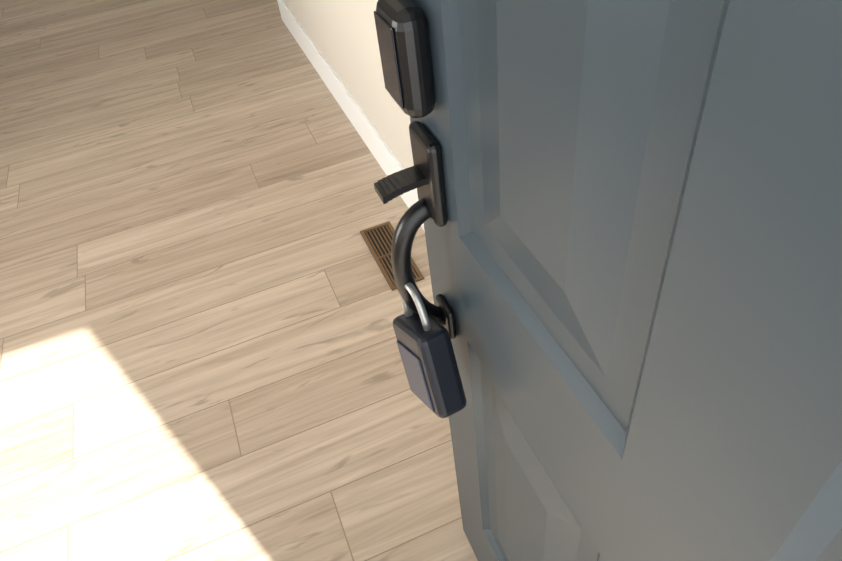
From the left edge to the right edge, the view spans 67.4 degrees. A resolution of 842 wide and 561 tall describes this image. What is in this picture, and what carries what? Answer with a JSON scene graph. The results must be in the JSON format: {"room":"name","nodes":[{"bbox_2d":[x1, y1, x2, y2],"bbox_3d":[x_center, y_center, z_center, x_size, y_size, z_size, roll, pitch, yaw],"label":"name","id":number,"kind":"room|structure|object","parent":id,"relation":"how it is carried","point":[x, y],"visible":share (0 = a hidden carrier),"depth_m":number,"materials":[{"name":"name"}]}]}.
{"room":"house entryway","nodes":[
{"label":"house entryway","id":0,"kind":"room"},
{"bbox_2d":[0,0,477,560],"bbox_3d":[-2.847,-0.367,2.862,5.600,0.120,7.455,-20,45,-12],"label":"floor","id":1,"kind":"structure","parent":0,"point":[200,312],"depth_m":1.99,"materials":[{"name":"brown wood"}]},
{"bbox_2d":[360,221,423,290],"bbox_3d":[-0.100,-0.088,2.081,0.110,0.006,0.320,-20,45,-12],"label":"floor vent","id":2,"kind":"object","parent":1,"relation":"in","point":[380,265],"depth_m":2.09,"materials":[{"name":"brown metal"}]},
{"bbox_2d":[283,0,413,168],"bbox_3d":[-0.601,-2.348,2.308,0.369,3.000,7.455,-20,45,-12],"label":"wall","id":3,"kind":"structure","parent":0,"point":[342,34],"depth_m":2.25,"materials":[{"name":"beige paint"}]},
{"bbox_2d":[277,0,424,231],"bbox_3d":[-0.033,-0.294,2.174,0.017,0.155,4.054,-20,45,-12],"label":"baseboard","id":4,"kind":"structure","parent":3,"relation":"attached to","point":[378,147],"depth_m":2.60,"materials":[{"name":"white"}]},
{"bbox_3d":[-1.718,0.984,-0.632,5.111,2.600,0.120,-20,45,-12],"label":"wall","id":5,"kind":"structure","parent":0,"visible":0},
{"bbox_2d":[374,0,841,560],"bbox_3d":[0.145,0.119,0.368,0.124,2.030,0.914,-20,45,-12],"label":"front door","id":6,"kind":"structure","parent":5,"relation":"in","point":[634,250],"depth_m":0.36,"materials":[{"name":"grey paint"}]},
{"bbox_2d":[376,0,434,117],"bbox_3d":[-0.013,-0.201,0.566,0.032,0.100,0.066,-20,45,-12],"label":"door lock","id":7,"kind":"object","parent":6,"relation":"attached to","point":[406,21],"visible":0.92,"depth_m":0.54,"materials":[{"name":"black"}]},
{"bbox_2d":[374,11,403,108],"bbox_3d":[-0.029,-0.196,0.562,0.002,0.074,0.046,-20,45,-12],"label":"screen","id":8,"kind":"object","parent":7,"relation":"attached to","point":[387,46],"visible":1,"depth_m":0.56,"materials":[{"name":"black plastic"}]},
{"bbox_2d":[391,199,444,324],"bbox_3d":[-0.002,-0.010,0.745,0.063,0.201,0.023,-20,45,-12],"label":"grip","id":9,"kind":"object","parent":6,"relation":"attached to","point":[415,217],"visible":0.85,"depth_m":0.70,"materials":[{"name":"black metal"}]},
{"bbox_2d":[393,310,465,417],"bbox_3d":[0.010,0.101,0.779,0.047,0.135,0.119,-26,47,-18],"label":"box","id":10,"kind":"object","parent":9,"relation":"hanging from","point":[432,350],"depth_m":0.74,"materials":[{"name":"black plastic"}]},
{"bbox_2d":[400,282,431,330],"bbox_3d":[-0.006,0.033,0.746,0.012,0.065,0.065,-26,47,-18],"label":"shackle","id":11,"kind":"object","parent":10,"relation":"attached to","point":[410,288],"visible":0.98,"depth_m":0.72,"materials":[{"name":"silver metal"}]},
{"bbox_2d":[409,121,447,226],"bbox_3d":[0.008,-0.110,0.660,0.015,0.103,0.060,-20,45,-12],"label":"plate","id":12,"kind":"object","parent":6,"relation":"attached to","point":[426,152],"visible":0.88,"depth_m":0.64,"materials":[{"name":"black metal"}]}
]}

